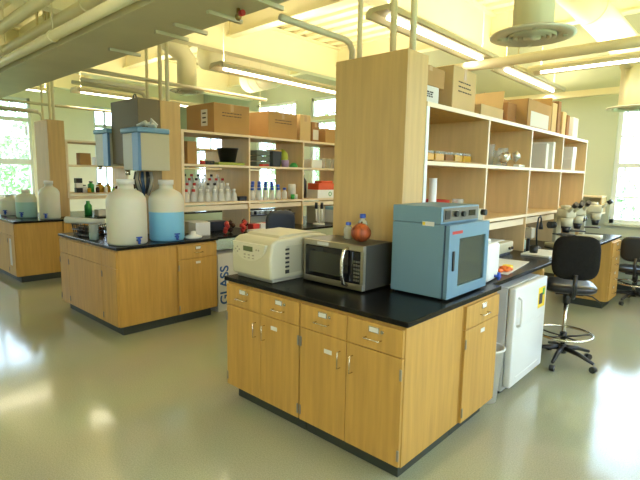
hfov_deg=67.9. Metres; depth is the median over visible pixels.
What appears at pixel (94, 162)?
carton
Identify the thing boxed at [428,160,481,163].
tray
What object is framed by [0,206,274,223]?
countertop
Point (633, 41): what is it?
pipe
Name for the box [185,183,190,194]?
flask
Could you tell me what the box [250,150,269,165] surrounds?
tube rack
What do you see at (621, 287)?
baseboard
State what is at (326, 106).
tree
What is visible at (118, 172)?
shelving unit
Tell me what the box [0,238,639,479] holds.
floor
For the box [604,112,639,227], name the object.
window
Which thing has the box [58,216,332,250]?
countertop
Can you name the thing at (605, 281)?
drawer pedestal
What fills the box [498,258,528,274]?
sheet
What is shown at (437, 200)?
basket
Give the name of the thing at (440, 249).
incubator
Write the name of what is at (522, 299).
mini fridge
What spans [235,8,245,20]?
valve
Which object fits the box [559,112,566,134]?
cardboard box
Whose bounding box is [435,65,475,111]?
cardboard box
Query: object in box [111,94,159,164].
upper cabinet
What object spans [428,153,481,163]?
boxes
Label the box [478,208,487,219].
balance
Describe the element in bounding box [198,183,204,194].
flask
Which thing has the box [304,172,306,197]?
bottle
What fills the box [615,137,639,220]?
tree
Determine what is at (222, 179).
flask
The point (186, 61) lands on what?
air duct
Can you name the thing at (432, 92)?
cardboard box
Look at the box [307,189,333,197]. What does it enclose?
carton
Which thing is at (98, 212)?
carton
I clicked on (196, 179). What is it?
flask
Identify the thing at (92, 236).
beaker
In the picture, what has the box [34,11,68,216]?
enclosure
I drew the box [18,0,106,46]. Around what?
trim
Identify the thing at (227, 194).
flask
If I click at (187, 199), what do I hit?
flask
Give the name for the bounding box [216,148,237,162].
bucket
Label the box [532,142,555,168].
magazine file
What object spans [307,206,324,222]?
box
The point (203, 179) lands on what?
flask
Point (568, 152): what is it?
carton
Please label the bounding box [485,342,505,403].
waste bin
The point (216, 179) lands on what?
flask
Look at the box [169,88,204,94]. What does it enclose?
diffuser
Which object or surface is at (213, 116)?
cardboard box
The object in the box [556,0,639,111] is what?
air duct
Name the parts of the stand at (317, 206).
post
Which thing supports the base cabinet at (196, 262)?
on the floor
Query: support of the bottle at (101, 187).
on the shelving unit at (118, 172)
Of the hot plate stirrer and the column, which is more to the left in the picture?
the column
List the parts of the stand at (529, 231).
post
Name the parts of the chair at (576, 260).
leg, leg, seat, backrest, leg, leg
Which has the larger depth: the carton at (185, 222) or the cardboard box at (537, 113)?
the carton at (185, 222)
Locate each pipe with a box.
[0,0,54,35]
[0,0,105,57]
[0,0,138,67]
[440,35,639,70]
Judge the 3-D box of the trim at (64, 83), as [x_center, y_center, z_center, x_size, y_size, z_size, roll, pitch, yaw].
[-7.503,-3.726,9.791,0.200,0.600,11.900,8,10,42]
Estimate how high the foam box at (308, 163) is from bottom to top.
0.130 m
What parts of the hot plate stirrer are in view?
plate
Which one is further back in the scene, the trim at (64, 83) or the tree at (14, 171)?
the tree at (14, 171)
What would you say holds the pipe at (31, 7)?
hanging from the ceiling
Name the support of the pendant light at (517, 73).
hanging from the ceiling
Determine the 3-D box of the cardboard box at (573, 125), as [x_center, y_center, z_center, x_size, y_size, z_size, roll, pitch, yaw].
[3.152,-1.434,6.163,0.300,0.270,0.220,8,10,42]
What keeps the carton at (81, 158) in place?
on the shelving unit at (118, 172)
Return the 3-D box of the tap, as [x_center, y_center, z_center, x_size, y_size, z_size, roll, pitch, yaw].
[1.275,0.258,3.409,0.045,0.053,0.024,7,10,36]
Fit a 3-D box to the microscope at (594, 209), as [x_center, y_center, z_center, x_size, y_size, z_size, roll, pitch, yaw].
[3.426,-0.264,5.916,0.362,0.507,0.220,7,10,36]
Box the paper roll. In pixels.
[64,216,104,223]
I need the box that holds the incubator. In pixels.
[391,202,489,299]
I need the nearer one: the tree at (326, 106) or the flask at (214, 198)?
the flask at (214, 198)
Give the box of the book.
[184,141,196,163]
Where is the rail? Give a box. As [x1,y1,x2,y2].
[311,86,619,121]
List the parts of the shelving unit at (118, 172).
rail, shelf, shelf, shelf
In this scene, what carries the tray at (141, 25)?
attached to the pipe at (108, 7)
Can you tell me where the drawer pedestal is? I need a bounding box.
[560,238,621,308]
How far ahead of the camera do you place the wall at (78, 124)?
12.87 m
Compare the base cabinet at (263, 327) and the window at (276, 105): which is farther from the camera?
the window at (276, 105)
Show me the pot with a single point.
(532, 248)
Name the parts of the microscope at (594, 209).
arm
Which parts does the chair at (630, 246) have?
leg, leg, seat, backrest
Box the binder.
[531,143,548,168]
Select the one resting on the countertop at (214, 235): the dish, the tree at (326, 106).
the dish
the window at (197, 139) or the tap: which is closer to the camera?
the tap
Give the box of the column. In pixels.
[333,0,428,284]
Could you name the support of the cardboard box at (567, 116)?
on the shelving unit at (514, 198)
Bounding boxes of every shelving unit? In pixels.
[65,140,259,215]
[181,129,334,233]
[422,101,587,250]
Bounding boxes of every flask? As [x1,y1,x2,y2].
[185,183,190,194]
[185,189,189,202]
[187,178,192,189]
[190,189,197,201]
[191,183,197,194]
[194,178,198,189]
[197,189,204,201]
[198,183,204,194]
[201,178,205,189]
[204,189,210,201]
[205,183,211,194]
[208,178,212,189]
[211,189,217,201]
[212,183,217,194]
[214,178,218,189]
[218,183,224,193]
[218,189,224,200]
[221,178,225,189]
[224,183,230,193]
[225,189,230,200]
[231,189,236,200]
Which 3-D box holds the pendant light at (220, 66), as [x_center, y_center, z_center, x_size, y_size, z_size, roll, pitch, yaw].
[0.111,-2.968,7.486,0.300,1.232,4.200,8,10,42]
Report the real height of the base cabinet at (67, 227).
0.884 m
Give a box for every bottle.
[88,181,93,191]
[96,182,103,191]
[250,188,254,199]
[256,188,261,199]
[263,188,267,199]
[269,188,274,199]
[275,188,280,199]
[282,187,286,198]
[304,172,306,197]
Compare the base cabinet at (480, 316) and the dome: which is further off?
the dome
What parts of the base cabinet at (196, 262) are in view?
drawer, door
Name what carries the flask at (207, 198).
on the shelving unit at (237, 176)
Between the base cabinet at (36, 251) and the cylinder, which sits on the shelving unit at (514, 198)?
the cylinder
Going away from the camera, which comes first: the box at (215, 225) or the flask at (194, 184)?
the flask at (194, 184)
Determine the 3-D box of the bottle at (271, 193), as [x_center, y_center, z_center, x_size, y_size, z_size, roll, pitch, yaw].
[-0.682,-0.659,6.746,0.080,0.169,0.080,8,10,42]
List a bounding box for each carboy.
[0,194,15,215]
[15,189,37,217]
[38,181,60,218]
[105,179,147,245]
[148,180,184,241]
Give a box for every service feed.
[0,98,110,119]
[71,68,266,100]
[278,14,354,59]
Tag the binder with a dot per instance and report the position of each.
(539, 158)
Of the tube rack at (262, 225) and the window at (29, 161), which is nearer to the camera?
the tube rack at (262, 225)
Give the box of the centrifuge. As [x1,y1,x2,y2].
[233,227,325,282]
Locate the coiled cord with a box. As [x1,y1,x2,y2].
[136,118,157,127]
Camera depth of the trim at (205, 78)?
10.72 m
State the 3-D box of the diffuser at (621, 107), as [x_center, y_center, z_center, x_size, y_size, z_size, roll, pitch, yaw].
[3.895,-1.655,5.899,0.600,0.085,0.600,8,10,42]
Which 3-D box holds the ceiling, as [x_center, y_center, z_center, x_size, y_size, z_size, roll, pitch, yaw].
[-2.533,-3.412,5.217,16.100,0.170,11.900,8,10,42]
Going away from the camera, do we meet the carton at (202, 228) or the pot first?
the pot
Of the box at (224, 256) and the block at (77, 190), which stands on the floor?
the box at (224, 256)
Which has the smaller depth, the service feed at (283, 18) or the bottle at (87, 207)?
the service feed at (283, 18)
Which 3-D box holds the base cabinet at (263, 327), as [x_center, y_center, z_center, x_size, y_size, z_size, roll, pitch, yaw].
[-0.196,0.741,3.471,0.754,0.884,0.692,8,10,42]
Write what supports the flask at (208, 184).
on the rack at (199, 186)
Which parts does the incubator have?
handle, control panel, door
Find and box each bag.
[281,149,287,165]
[498,266,512,271]
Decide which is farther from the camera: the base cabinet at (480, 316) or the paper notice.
the paper notice
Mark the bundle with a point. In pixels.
(149, 175)
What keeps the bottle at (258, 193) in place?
on the shelving unit at (237, 176)
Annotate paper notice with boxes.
[9,238,12,265]
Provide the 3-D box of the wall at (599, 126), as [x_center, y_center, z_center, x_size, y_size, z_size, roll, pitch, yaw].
[1.514,-1.800,9.906,16.100,4.250,0.150,8,10,42]
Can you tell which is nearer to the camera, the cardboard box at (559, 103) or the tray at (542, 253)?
the tray at (542, 253)
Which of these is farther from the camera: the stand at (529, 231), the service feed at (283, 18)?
the stand at (529, 231)
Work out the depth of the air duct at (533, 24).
3.26 m
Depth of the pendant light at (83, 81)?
5.40 m
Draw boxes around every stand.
[313,202,324,224]
[525,226,534,250]
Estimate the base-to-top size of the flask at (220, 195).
0.159 m
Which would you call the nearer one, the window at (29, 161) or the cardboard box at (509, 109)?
the cardboard box at (509, 109)
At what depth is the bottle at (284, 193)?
6.89 m
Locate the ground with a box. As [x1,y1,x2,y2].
[0,185,639,219]
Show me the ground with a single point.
(634, 201)
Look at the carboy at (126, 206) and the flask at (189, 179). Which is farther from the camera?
the flask at (189, 179)
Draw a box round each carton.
[76,153,90,164]
[92,157,96,164]
[94,209,105,215]
[184,220,207,232]
[188,221,209,235]
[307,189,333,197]
[562,159,575,170]
[563,147,576,158]
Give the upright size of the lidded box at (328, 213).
0.200 m
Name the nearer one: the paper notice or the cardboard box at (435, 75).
the cardboard box at (435, 75)
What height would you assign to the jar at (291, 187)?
0.219 m
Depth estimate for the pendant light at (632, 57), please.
5.59 m
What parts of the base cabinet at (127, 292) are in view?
door, door, door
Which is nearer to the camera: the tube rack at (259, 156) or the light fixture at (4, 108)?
the tube rack at (259, 156)
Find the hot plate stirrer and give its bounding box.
[489,238,513,255]
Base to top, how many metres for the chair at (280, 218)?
1.260 m
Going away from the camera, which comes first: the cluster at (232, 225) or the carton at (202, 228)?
the carton at (202, 228)
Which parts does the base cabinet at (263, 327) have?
door, drawer, drawer, door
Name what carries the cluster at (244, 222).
on the countertop at (214, 235)
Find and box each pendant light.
[25,86,50,92]
[70,85,254,112]
[209,23,335,95]
[365,0,498,61]
[490,4,565,93]
[527,46,639,75]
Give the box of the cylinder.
[428,178,437,201]
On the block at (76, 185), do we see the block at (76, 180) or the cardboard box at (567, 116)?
the block at (76, 180)
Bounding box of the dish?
[185,231,201,238]
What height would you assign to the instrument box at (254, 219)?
0.200 m
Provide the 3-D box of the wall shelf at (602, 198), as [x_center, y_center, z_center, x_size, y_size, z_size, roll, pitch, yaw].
[3.964,-0.576,7.484,0.900,0.275,0.279,8,10,42]
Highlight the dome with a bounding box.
[289,163,297,166]
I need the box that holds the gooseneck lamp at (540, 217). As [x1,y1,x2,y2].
[536,215,542,248]
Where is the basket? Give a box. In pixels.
[426,199,449,202]
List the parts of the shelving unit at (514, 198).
shelf, shelf, rail, shelf, rail, shelf, shelf, shelf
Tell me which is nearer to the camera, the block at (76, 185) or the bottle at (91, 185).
the block at (76, 185)
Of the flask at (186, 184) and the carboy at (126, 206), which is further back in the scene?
the flask at (186, 184)
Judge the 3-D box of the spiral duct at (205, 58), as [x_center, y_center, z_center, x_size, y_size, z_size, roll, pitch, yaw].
[-1.533,-3.237,8.999,1.472,0.512,2.148,8,10,42]
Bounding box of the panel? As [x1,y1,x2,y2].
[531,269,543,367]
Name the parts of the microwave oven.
door, trim, frame, handle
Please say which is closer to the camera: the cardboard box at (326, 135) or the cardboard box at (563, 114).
the cardboard box at (563, 114)
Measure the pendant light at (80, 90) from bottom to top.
1.232 m
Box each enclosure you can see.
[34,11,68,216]
[139,42,181,233]
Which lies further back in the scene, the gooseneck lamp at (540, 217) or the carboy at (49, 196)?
the carboy at (49, 196)
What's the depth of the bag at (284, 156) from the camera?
6.99 m
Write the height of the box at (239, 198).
0.060 m
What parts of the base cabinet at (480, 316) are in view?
door, drawer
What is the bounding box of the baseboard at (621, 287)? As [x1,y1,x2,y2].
[544,272,639,291]
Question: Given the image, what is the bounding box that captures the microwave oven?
[303,235,391,291]
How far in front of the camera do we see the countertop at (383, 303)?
2.95 m
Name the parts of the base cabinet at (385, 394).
door, drawer, handle, handle, handle, door, drawer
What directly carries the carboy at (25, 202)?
on the countertop at (13, 219)
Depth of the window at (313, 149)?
11.25 m
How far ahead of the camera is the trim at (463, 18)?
6.80 m
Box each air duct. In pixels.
[161,41,204,94]
[489,0,576,47]
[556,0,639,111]
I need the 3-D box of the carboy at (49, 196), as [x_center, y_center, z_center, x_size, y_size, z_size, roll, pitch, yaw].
[-4.192,-0.624,7.365,0.306,0.582,0.289,7,10,40]
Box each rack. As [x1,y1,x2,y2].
[71,223,106,235]
[189,186,230,197]
[248,222,265,229]
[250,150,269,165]
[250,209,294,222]
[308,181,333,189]
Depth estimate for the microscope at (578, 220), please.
5.39 m
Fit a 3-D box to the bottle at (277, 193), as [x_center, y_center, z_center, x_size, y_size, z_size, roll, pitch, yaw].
[-0.601,-0.669,6.834,0.080,0.169,0.080,8,10,42]
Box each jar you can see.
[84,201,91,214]
[288,184,295,198]
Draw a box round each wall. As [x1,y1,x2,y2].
[0,86,133,226]
[180,13,639,284]
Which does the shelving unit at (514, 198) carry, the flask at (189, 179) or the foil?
the foil
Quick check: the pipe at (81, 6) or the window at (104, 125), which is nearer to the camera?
the pipe at (81, 6)
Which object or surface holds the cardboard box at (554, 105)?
on the shelving unit at (514, 198)
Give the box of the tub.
[281,160,288,166]
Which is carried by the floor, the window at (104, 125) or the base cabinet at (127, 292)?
the base cabinet at (127, 292)
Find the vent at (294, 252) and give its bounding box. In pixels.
[286,244,303,272]
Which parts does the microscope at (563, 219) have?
focus knob, arm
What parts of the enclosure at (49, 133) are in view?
panel, panel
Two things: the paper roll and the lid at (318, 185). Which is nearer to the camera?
the paper roll
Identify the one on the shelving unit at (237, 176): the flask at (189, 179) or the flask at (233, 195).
the flask at (233, 195)
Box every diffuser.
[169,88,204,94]
[489,22,576,47]
[605,104,639,111]
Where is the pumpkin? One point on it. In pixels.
(360, 232)
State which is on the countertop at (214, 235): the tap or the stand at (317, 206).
the stand at (317, 206)
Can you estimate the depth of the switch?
2.81 m
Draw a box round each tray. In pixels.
[0,0,288,97]
[214,162,244,165]
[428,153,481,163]
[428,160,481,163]
[521,249,552,257]
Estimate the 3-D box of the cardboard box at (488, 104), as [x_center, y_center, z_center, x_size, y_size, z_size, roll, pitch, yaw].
[1.375,-1.234,4.378,0.460,0.294,0.510,8,10,42]
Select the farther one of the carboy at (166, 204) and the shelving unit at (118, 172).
the shelving unit at (118, 172)
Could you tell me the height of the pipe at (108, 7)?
1.539 m
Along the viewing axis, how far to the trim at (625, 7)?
8.31 m
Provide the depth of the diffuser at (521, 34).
3.30 m
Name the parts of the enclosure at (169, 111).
panel, panel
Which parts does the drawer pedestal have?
drawer, drawer, drawer, drawer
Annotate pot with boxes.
[529,245,538,252]
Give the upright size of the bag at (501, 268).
0.037 m
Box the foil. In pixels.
[499,151,519,162]
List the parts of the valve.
handle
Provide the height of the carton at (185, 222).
0.140 m
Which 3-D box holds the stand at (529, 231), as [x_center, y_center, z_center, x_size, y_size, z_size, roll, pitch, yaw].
[2.152,-0.014,4.885,0.075,0.250,0.100,8,10,42]
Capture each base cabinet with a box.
[0,220,62,282]
[59,237,177,334]
[62,221,95,232]
[176,241,216,322]
[226,281,305,429]
[299,300,462,476]
[449,292,499,434]
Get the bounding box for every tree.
[0,101,31,193]
[110,114,204,180]
[262,101,334,189]
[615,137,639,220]
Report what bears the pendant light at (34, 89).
hanging from the ceiling
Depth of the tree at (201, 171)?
25.66 m
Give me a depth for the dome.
7.00 m
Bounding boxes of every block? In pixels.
[74,178,81,182]
[74,183,82,187]
[74,188,82,192]
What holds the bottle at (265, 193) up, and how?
on the shelving unit at (237, 176)
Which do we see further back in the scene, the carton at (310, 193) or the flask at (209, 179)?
the carton at (310, 193)
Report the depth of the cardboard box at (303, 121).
7.06 m
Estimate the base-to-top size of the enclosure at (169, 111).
3.274 m
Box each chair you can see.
[266,210,294,228]
[541,235,601,373]
[616,237,639,305]
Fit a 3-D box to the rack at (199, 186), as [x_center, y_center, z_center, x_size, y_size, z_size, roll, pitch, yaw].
[-1.528,-0.608,6.195,0.325,0.190,0.840,8,10,42]
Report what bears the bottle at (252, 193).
on the shelving unit at (237, 176)
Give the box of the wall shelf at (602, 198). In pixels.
[583,195,606,213]
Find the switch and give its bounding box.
[445,210,450,219]
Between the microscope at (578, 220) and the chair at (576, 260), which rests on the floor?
the chair at (576, 260)
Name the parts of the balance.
knob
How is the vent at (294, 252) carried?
attached to the centrifuge
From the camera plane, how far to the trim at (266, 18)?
7.11 m
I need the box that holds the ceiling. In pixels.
[0,0,513,65]
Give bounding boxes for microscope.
[544,202,584,247]
[568,200,591,234]
[576,199,613,239]
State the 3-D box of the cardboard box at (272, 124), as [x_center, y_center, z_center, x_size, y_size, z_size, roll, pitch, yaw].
[-0.728,-1.647,6.917,0.562,0.361,0.550,8,10,42]
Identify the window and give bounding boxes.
[0,96,37,197]
[93,106,111,194]
[196,137,211,181]
[257,101,295,197]
[311,96,335,201]
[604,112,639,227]
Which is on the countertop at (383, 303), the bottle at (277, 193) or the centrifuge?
the centrifuge
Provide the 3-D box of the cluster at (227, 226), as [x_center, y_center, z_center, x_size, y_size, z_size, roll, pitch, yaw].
[-1.143,-0.154,5.805,0.082,0.168,0.077,8,10,42]
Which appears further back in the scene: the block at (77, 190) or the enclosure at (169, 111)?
the block at (77, 190)
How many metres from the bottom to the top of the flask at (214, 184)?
0.151 m
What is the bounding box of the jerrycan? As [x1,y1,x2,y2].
[486,239,500,281]
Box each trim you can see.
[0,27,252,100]
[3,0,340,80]
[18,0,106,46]
[39,73,203,103]
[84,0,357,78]
[180,0,639,95]
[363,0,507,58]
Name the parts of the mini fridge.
handle, molding, molding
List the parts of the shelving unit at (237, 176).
rail, shelf, shelf, rail, shelf, shelf, rail, shelf, shelf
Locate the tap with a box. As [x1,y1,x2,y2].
[494,272,500,279]
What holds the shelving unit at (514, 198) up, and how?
on the countertop at (383, 303)
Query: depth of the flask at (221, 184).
6.25 m
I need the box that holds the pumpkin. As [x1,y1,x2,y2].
[351,222,370,241]
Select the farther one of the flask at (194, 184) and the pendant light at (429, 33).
the flask at (194, 184)
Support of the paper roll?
on the drying rack at (84, 229)
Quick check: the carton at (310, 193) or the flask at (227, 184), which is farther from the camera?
the carton at (310, 193)
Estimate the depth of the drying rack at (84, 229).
5.54 m
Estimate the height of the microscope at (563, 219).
0.507 m
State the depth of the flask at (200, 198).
5.86 m
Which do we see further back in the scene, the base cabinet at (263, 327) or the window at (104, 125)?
the window at (104, 125)
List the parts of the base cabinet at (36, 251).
door, door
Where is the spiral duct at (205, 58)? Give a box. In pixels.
[197,48,289,92]
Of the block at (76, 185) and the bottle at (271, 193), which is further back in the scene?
the block at (76, 185)
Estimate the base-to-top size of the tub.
0.099 m
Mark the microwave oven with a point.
(336, 260)
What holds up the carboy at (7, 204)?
on the countertop at (13, 219)
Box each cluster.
[223,221,229,233]
[228,220,234,232]
[239,220,246,232]
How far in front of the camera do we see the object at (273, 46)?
8.38 m
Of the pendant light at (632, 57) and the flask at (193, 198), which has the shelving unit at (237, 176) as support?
the flask at (193, 198)
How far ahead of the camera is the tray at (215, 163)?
6.10 m
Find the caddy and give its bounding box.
[266,150,281,166]
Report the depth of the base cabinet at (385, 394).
2.70 m
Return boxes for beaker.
[89,233,98,239]
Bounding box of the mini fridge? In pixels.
[496,273,546,393]
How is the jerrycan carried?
on the countertop at (383, 303)
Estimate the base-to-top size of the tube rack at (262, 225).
0.090 m
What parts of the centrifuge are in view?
control panel, lid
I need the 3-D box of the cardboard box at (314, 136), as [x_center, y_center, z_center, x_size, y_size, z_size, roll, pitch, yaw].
[-0.205,-1.679,7.441,0.382,0.301,0.160,8,10,42]
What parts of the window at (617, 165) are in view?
sill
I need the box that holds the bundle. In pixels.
[133,171,153,195]
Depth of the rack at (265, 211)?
6.70 m
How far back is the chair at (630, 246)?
6.24 m
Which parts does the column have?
panel, panel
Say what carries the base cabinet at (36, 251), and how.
on the floor
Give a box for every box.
[186,102,248,134]
[206,220,225,230]
[211,249,237,311]
[237,196,246,200]
[249,111,296,139]
[251,209,277,222]
[297,114,310,140]
[304,159,321,167]
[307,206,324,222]
[310,122,318,141]
[319,128,334,142]
[324,209,332,221]
[427,65,444,89]
[427,85,438,103]
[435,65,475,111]
[474,91,504,119]
[502,102,516,122]
[504,98,552,130]
[550,102,557,131]
[553,101,561,132]
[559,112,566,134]
[565,115,569,135]
[568,117,578,137]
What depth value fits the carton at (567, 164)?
5.90 m
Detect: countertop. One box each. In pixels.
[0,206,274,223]
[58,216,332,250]
[224,232,621,327]
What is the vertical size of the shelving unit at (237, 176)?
1.239 m
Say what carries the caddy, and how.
on the shelving unit at (237, 176)

